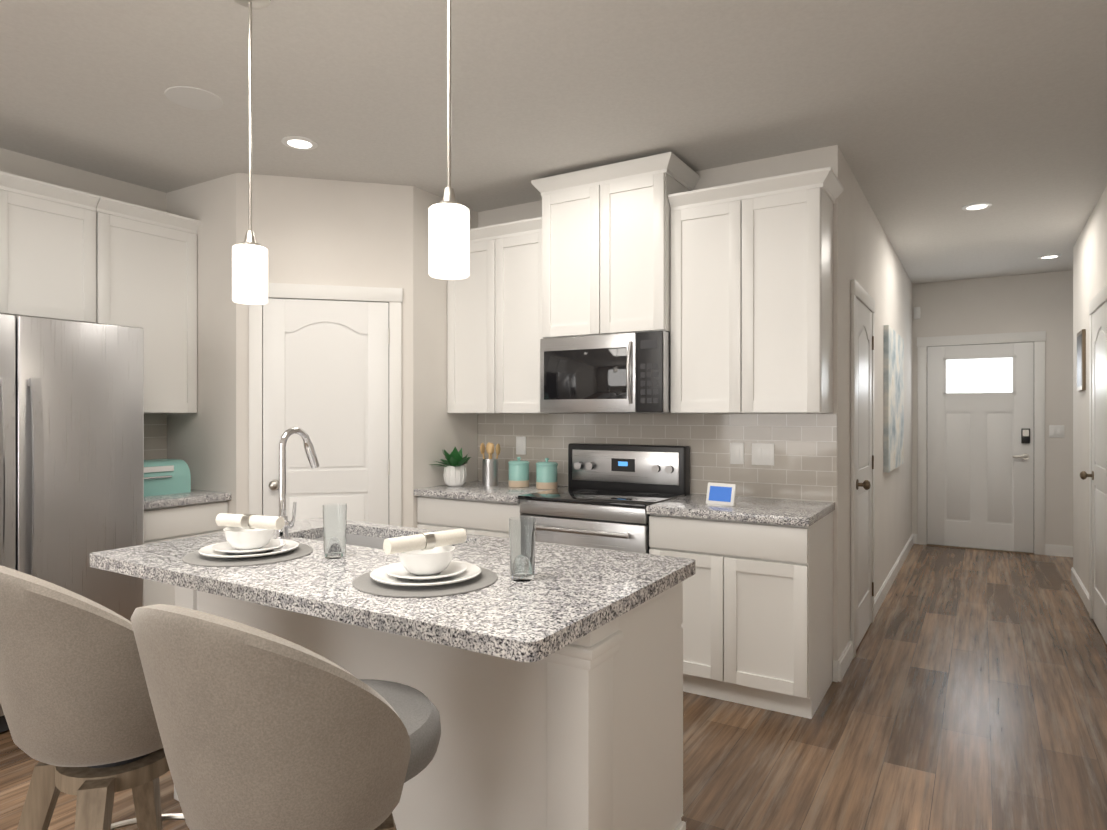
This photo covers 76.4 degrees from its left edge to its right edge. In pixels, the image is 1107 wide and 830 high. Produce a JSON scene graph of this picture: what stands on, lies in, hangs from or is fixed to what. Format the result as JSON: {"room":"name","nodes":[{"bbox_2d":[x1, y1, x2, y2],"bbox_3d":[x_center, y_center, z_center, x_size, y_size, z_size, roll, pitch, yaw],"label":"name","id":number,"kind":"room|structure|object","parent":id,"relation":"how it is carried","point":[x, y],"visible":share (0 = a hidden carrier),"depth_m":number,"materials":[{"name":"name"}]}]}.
{"room":"kitchen","nodes":[
{"label":"kitchen","id":0,"kind":"room"},
{"bbox_2d":[0,148,166,413],"bbox_3d":[-3.581,-0.009,2.560,0.120,2.740,7.240,0,0,31],"label":"wall","id":1,"kind":"structure","parent":0,"point":[26,166],"depth_m":3.95,"materials":[{"name":"paint"}]},
{"bbox_2d":[0,171,99,322],"bbox_3d":[-2.795,-0.820,3.385,0.358,0.670,0.968,0,0,31],"label":"upper cabinet","id":2,"kind":"object","parent":1,"relation":"attached to","point":[47,250],"visible":0.98,"depth_m":3.53,"materials":[{"name":"white wood"}]},
{"bbox_2d":[96,196,200,412],"bbox_3d":[-2.384,-0.583,4.061,0.358,1.145,0.606,0,0,31],"label":"upper cabinet","id":3,"kind":"object","parent":1,"relation":"attached to","point":[146,269],"visible":0.71,"depth_m":3.99,"materials":[{"name":"white wood"}]},
{"bbox_2d":[144,414,166,459],"bbox_3d":[-2.546,0.219,4.131,0.008,0.453,0.556,0,0,31],"label":"tile backsplash","id":4,"kind":"structure","parent":1,"relation":"attached to","point":[155,436],"depth_m":4.30,"materials":[{"name":"beige tile"}]},
{"bbox_2d":[166,173,235,513],"bbox_3d":[-2.081,-0.010,4.234,0.700,2.740,0.100,0,0,31],"label":"wall","id":5,"kind":"structure","parent":0,"point":[201,442],"depth_m":4.12,"materials":[{"name":"paint"}]},
{"bbox_2d":[236,173,412,527],"bbox_3d":[-1.339,-0.010,4.174,0.990,2.740,0.100,0,0,-14],"label":"wall","id":6,"kind":"structure","parent":0,"point":[310,231],"depth_m":4.13,"materials":[{"name":"paint"}]},
{"bbox_2d":[249,283,401,525],"bbox_3d":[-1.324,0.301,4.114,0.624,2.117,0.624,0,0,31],"label":"door","id":7,"kind":"structure","parent":6,"relation":"attached to","point":[325,367],"depth_m":4.11,"materials":[{"name":"painted wood"},{"name":"satin nickel"}]},
{"bbox_2d":[413,186,477,527],"bbox_3d":[-0.722,-0.011,4.542,0.100,2.740,0.640,0,0,31],"label":"wall","id":8,"kind":"structure","parent":0,"point":[437,428],"depth_m":4.38,"materials":[{"name":"paint"}]},
{"bbox_2d":[0,544,1106,829],"bbox_3d":[0.297,1.391,2.833,6.700,0.060,12.100,0,0,31],"label":"floor","id":9,"kind":"structure","parent":0,"point":[968,690],"depth_m":3.01,"materials":[{"name":"brown wood"}]},
{"bbox_2d":[0,313,143,732],"bbox_3d":[-2.553,0.459,3.269,0.857,1.778,0.900,0,0,31],"label":"fridge","id":10,"kind":"object","parent":9,"relation":"on","point":[71,445],"visible":0.58,"depth_m":3.19,"materials":[{"name":"grey metal"}]},
{"bbox_2d":[0,565,184,829],"bbox_3d":[-1.053,0.836,1.713,0.541,1.050,0.597,0,0,31],"label":"stool","id":11,"kind":"object","parent":9,"relation":"on","point":[76,705],"visible":0.81,"depth_m":1.50,"materials":[{"name":"fabric"}]},
{"bbox_2d":[144,489,230,605],"bbox_3d":[-2.269,0.903,3.962,0.658,0.914,0.556,0,0,31],"label":"base cabinet","id":12,"kind":"object","parent":9,"relation":"on","point":[192,513],"visible":0.21,"depth_m":3.78,"materials":[{"name":"white wood"}]},
{"bbox_2d":[144,459,190,496],"bbox_3d":[-2.314,0.353,3.949,0.278,0.185,0.430,0,0,31],"label":"bread box","id":13,"kind":"object","parent":12,"relation":"on","point":[166,476],"visible":0.58,"depth_m":3.96,"materials":[{"name":"teal metal"}]},
{"bbox_2d":[130,604,440,829],"bbox_3d":[-0.488,0.837,1.380,0.540,1.050,0.596,0,0,31],"label":"stool","id":14,"kind":"object","parent":9,"relation":"on","point":[259,729],"visible":1,"depth_m":1.15,"materials":[{"name":"fabric"}]},
{"bbox_2d":[174,526,695,829],"bbox_3d":[-0.468,0.924,2.326,1.708,0.874,0.666,0,0,31],"label":"kitchen island","id":15,"kind":"object","parent":9,"relation":"on","point":[552,690],"depth_m":1.83,"materials":[{"name":"wood"}]},
{"bbox_2d":[89,518,695,665],"bbox_3d":[-0.530,0.467,2.224,1.720,0.040,0.940,0,0,31],"label":"island countertop","id":16,"kind":"structure","parent":15,"relation":"on","point":[570,591],"depth_m":1.85,"materials":[{"name":"grey stone"}]},
{"bbox_2d":[182,513,312,566],"bbox_3d":[-0.976,0.382,2.261,0.388,0.130,0.388,0,0,31],"label":"place setting","id":17,"kind":"object","parent":16,"relation":"on","point":[250,541],"visible":1,"depth_m":2.21,"materials":[{"name":"white ceramic"}]},
{"bbox_2d":[274,427,318,539],"bbox_3d":[-0.920,0.246,2.580,0.108,0.402,0.188,0,0,31],"label":"faucet","id":18,"kind":"object","parent":16,"relation":"on","point":[283,533],"visible":0.94,"depth_m":2.53,"materials":[{"name":"silver metal"}]},
{"bbox_2d":[323,503,346,558],"bbox_3d":[-0.688,0.364,2.214,0.074,0.165,0.074,0,0,31],"label":"glass","id":19,"kind":"object","parent":16,"relation":"on","point":[334,526],"visible":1,"depth_m":2.19,"materials":[{"name":"clear glass"}]},
{"bbox_2d":[352,528,497,597],"bbox_3d":[-0.346,0.383,1.912,0.388,0.130,0.388,0,0,31],"label":"place setting","id":20,"kind":"object","parent":16,"relation":"on","point":[426,566],"visible":1,"depth_m":1.85,"materials":[{"name":"white ceramic"}]},
{"bbox_2d":[509,517,535,581],"bbox_3d":[-0.085,0.365,1.917,0.074,0.165,0.074,0,0,31],"label":"glass","id":21,"kind":"object","parent":16,"relation":"on","point":[522,531],"visible":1,"depth_m":1.89,"materials":[{"name":"clear glass"}]},
{"bbox_2d":[414,481,567,537],"bbox_3d":[-0.355,0.903,4.318,0.756,0.914,0.638,0,0,31],"label":"base cabinet","id":22,"kind":"object","parent":9,"relation":"on","point":[475,507],"visible":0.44,"depth_m":4.09,"materials":[{"name":"white wood"}]},
{"bbox_2d":[430,447,470,486],"bbox_3d":[-0.611,0.318,4.411,0.266,0.254,0.345,0,0,31],"label":"plant pot","id":23,"kind":"object","parent":22,"relation":"on","point":[455,474],"visible":1,"depth_m":4.36,"materials":[{"name":"white ceramic"}]},
{"bbox_2d":[480,442,500,485],"bbox_3d":[-0.399,0.308,4.439,0.103,0.276,0.103,0,0,31],"label":"utensil holder","id":24,"kind":"object","parent":22,"relation":"on","point":[489,470],"visible":1,"depth_m":4.40,"materials":[{"name":"silver metal"}]},
{"bbox_2d":[508,457,529,487],"bbox_3d":[-0.216,0.353,4.374,0.134,0.186,0.134,0,0,31],"label":"canister","id":25,"kind":"object","parent":22,"relation":"on","point":[518,473],"visible":1,"depth_m":4.32,"materials":[{"name":"teal ceramic"}]},
{"bbox_2d":[536,458,557,489],"bbox_3d":[-0.041,0.353,4.267,0.134,0.186,0.134,0,0,31],"label":"canister","id":26,"kind":"object","parent":22,"relation":"on","point":[546,474],"visible":1,"depth_m":4.21,"materials":[{"name":"teal ceramic"}]},
{"bbox_2d":[518,443,689,553],"bbox_3d":[0.276,0.757,3.893,0.756,1.165,0.686,0,0,31],"label":"range","id":27,"kind":"object","parent":9,"relation":"on","point":[606,496],"visible":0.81,"depth_m":3.85,"materials":[{"name":"grey metal"}]},
{"bbox_2d":[646,494,834,718],"bbox_3d":[0.947,0.903,3.524,0.766,0.914,0.638,0,0,31],"label":"base cabinet","id":28,"kind":"object","parent":9,"relation":"on","point":[757,625],"visible":0.96,"depth_m":3.25,"materials":[{"name":"white wood"}]},
{"bbox_3d":[0.827,0.444,3.472,0.120,0.004,0.055,0,0,31],"label":"tablet stand","id":29,"kind":"object","parent":28,"relation":"on","visible":0},
{"bbox_2d":[706,482,735,505],"bbox_3d":[0.825,0.390,3.463,0.150,0.107,0.039,0,0,39],"label":"display","id":30,"kind":"object","parent":29,"relation":"on","point":[724,494],"visible":0.98,"depth_m":3.45,"materials":[{"name":"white plastic"}]},
{"bbox_2d":[0,0,1106,283],"bbox_3d":[0.297,-1.419,2.831,6.700,0.080,12.100,0,0,31],"label":"ceiling","id":31,"kind":"structure","parent":0,"point":[930,118],"depth_m":3.05,"materials":[{"name":"paint"}]},
{"bbox_2d":[164,86,222,109],"bbox_3d":[-1.564,-1.377,3.063,0.228,0.006,0.228,0,0,31],"label":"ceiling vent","id":32,"kind":"object","parent":31,"relation":"in","point":[193,98],"visible":1,"depth_m":3.05,"materials":[{"name":"white"}]},
{"bbox_2d":[232,0,270,304],"bbox_3d":[-0.995,-0.874,2.307,0.130,1.010,0.130,0,0,31],"label":"pendant light","id":33,"kind":"object","parent":31,"relation":"hanging from","point":[249,270],"visible":0.98,"depth_m":2.28,"materials":[{"name":"white glass"}]},
{"bbox_2d":[281,136,317,149],"bbox_3d":[-1.284,-1.374,3.560,0.174,0.009,0.174,0,0,31],"label":"recessed light","id":34,"kind":"object","parent":31,"relation":"in","point":[299,142],"visible":1,"depth_m":3.55,"materials":[{"name":"white plastic"}]},
{"bbox_2d":[429,0,469,279],"bbox_3d":[-0.277,-0.874,1.869,0.130,1.010,0.130,0,0,31],"label":"pendant light","id":35,"kind":"object","parent":31,"relation":"hanging from","point":[449,237],"visible":1,"depth_m":1.83,"materials":[{"name":"white glass"}]},
{"bbox_2d":[962,202,991,210],"bbox_3d":[2.796,-1.375,4.645,0.174,0.009,0.174,0,0,31],"label":"recessed light","id":36,"kind":"object","parent":31,"relation":"in","point":[976,206],"visible":0.98,"depth_m":4.63,"materials":[{"name":"white plastic"}]},
{"bbox_2d":[1038,254,1061,258],"bbox_3d":[4.316,-1.376,6.120,0.174,0.009,0.174,0,0,31],"label":"recessed light","id":37,"kind":"object","parent":31,"relation":"in","point":[1050,256],"visible":1,"depth_m":6.10,"materials":[{"name":"white plastic"}]},
{"bbox_2d":[478,145,841,660],"bbox_3d":[-0.097,-0.011,4.606,3.700,2.740,0.120,0,0,31],"label":"wall","id":38,"kind":"structure","parent":0,"point":[823,157],"depth_m":3.67,"materials":[{"name":"paint"}]},
{"bbox_2d":[447,217,542,412],"bbox_3d":[-0.304,-0.583,4.449,0.806,1.145,0.358,0,0,31],"label":"upper cabinet","id":39,"kind":"object","parent":38,"relation":"attached to","point":[494,317],"visible":0.73,"depth_m":4.29,"materials":[{"name":"white wood"}]},
{"bbox_2d":[531,152,699,338],"bbox_3d":[0.348,-0.896,4.011,0.856,0.908,0.428,0,0,31],"label":"upper cabinet","id":40,"kind":"object","parent":38,"relation":"attached to","point":[606,249],"visible":0.98,"depth_m":3.83,"materials":[{"name":"white wood"}]},
{"bbox_2d":[540,331,670,412],"bbox_3d":[0.339,-0.225,3.995,0.756,0.426,0.464,0,0,31],"label":"microwave","id":41,"kind":"object","parent":40,"relation":"attached to","point":[622,373],"visible":0.96,"depth_m":3.81,"materials":[{"name":"silver metal"}]},
{"bbox_2d":[478,414,836,502],"bbox_3d":[0.466,0.219,4.186,2.296,0.453,0.008,0,0,31],"label":"tile backsplash","id":42,"kind":"structure","parent":38,"relation":"attached to","point":[804,467],"depth_m":3.94,"materials":[{"name":"beige tile"}]},
{"bbox_2d":[516,436,525,454],"bbox_3d":[-0.213,0.200,4.589,0.075,0.118,0.009,0,0,31],"label":"outlet","id":43,"kind":"object","parent":42,"relation":"attached to","point":[520,445],"visible":1,"depth_m":4.58,"materials":[{"name":"white plastic"}]},
{"bbox_2d":[730,442,743,463],"bbox_3d":[1.004,0.210,3.847,0.075,0.118,0.009,0,0,31],"label":"light switch","id":44,"kind":"object","parent":42,"relation":"attached to","point":[736,453],"visible":1,"depth_m":3.84,"materials":[{"name":"white plastic"}]},
{"bbox_2d":[752,443,773,465],"bbox_3d":[1.123,0.210,3.775,0.120,0.118,0.009,0,0,31],"label":"light switch","id":45,"kind":"object","parent":42,"relation":"attached to","point":[762,453],"visible":1,"depth_m":3.77,"materials":[{"name":"white plastic"}]},
{"bbox_2d":[668,167,843,412],"bbox_3d":[1.037,-0.582,3.632,0.806,1.145,0.358,0,0,31],"label":"upper cabinet","id":46,"kind":"object","parent":38,"relation":"attached to","point":[751,296],"visible":1,"depth_m":3.49,"materials":[{"name":"white wood"}]},
{"bbox_2d":[833,660,837,681],"bbox_3d":[1.439,1.308,3.592,0.020,0.105,0.014,0,0,31],"label":"baseboard","id":47,"kind":"structure","parent":38,"relation":"attached to","point":[835,670],"depth_m":3.59,"materials":[{"name":"white wood"}]},
{"bbox_2d":[842,154,911,652],"bbox_3d":[2.602,-0.011,5.596,0.120,2.740,4.380,0,0,31],"label":"wall","id":48,"kind":"structure","parent":0,"point":[872,266],"depth_m":4.96,"materials":[{"name":"paint"}]},
{"bbox_2d":[838,639,852,681],"bbox_3d":[1.562,1.308,3.760,0.014,0.105,0.400,0,0,31],"label":"baseboard","id":49,"kind":"structure","parent":48,"relation":"attached to","point":[845,659],"depth_m":3.71,"materials":[{"name":"white wood"}]},
{"bbox_2d":[850,279,874,657],"bbox_3d":[1.923,0.301,4.282,0.087,2.117,0.872,0,0,31],"label":"door","id":50,"kind":"structure","parent":48,"relation":"attached to","point":[862,467],"depth_m":4.22,"materials":[{"name":"white wood"}]},
{"bbox_2d":[883,325,903,472],"bbox_3d":[2.793,-0.121,5.760,0.034,1.100,1.200,0,0,31],"label":"picture","id":51,"kind":"object","parent":48,"relation":"attached to","point":[893,447],"visible":1,"depth_m":5.53},
{"bbox_2d":[874,534,913,617],"bbox_3d":[2.959,1.306,6.053,0.014,0.105,3.230,0,0,31],"label":"baseboard","id":52,"kind":"structure","parent":48,"relation":"attached to","point":[880,596],"depth_m":5.61,"materials":[{"name":"white wood"}]},
{"bbox_2d":[912,270,1072,545],"bbox_3d":[4.874,-0.012,6.846,2.700,2.740,0.120,0,0,31],"label":"wall","id":53,"kind":"structure","parent":0,"point":[1023,303],"depth_m":6.87,"materials":[{"name":"paint"}]},
{"bbox_2d":[913,534,916,543],"bbox_3d":[3.810,1.305,7.416,0.050,0.105,0.014,0,0,31],"label":"baseboard","id":54,"kind":"structure","parent":53,"relation":"attached to","point":[915,538],"depth_m":7.41,"materials":[{"name":"white wood"}]},
{"bbox_2d":[914,307,919,318],"bbox_3d":[3.823,-1.072,7.398,0.060,0.120,0.030,0,0,31],"label":"sensor","id":55,"kind":"object","parent":53,"relation":"attached to","point":[916,312],"visible":1,"depth_m":7.39,"materials":[{"name":"white plastic"}]},
{"bbox_2d":[917,331,1045,554],"bbox_3d":[4.288,0.272,7.094,1.112,2.172,0.066,0,0,31],"label":"door","id":56,"kind":"structure","parent":53,"relation":"attached to","point":[981,442],"depth_m":7.09,"materials":[{"name":"white wood"}]},
{"bbox_2d":[1049,425,1063,437],"bbox_3d":[4.853,0.158,6.783,0.120,0.118,0.009,0,0,31],"label":"light switch","id":57,"kind":"object","parent":53,"relation":"attached to","point":[1056,431],"visible":1,"depth_m":6.78,"materials":[{"name":"white plastic"}]},
{"bbox_2d":[1045,544,1072,556],"bbox_3d":[5.330,1.306,6.490,1.310,0.105,0.014,0,0,31],"label":"baseboard","id":58,"kind":"structure","parent":53,"relation":"attached to","point":[1059,550],"depth_m":6.77,"materials":[{"name":"white wood"}]},
{"bbox_2d":[1073,186,1106,592],"bbox_3d":[1.606,-0.008,1.290,0.120,2.740,10.470,0,0,31],"label":"wall","id":59,"kind":"structure","parent":0,"point":[1090,265],"depth_m":5.15,"materials":[{"name":"paint"}]},
{"bbox_2d":[1071,567,1088,612],"bbox_3d":[3.955,1.307,5.276,0.014,0.105,1.220,0,0,31],"label":"baseboard","id":60,"kind":"structure","parent":59,"relation":"attached to","point":[1083,593],"depth_m":5.24,"materials":[{"name":"white wood"}]},
{"bbox_2d":[1077,329,1085,390],"bbox_3d":[3.925,-0.401,5.234,0.024,0.440,0.340,0,0,31],"label":"picture frame","id":61,"kind":"object","parent":59,"relation":"attached to","point":[1081,360],"visible":1,"depth_m":5.12,"materials":[{"name":"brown metal"}]},
{"bbox_2d":[1080,285,1106,643],"bbox_3d":[3.370,0.301,4.385,0.087,2.117,0.912,0,0,31],"label":"door","id":62,"kind":"structure","parent":59,"relation":"attached to","point":[1097,475],"depth_m":4.44,"materials":[{"name":"painted wood"},{"name":"dark metal"}]}
]}

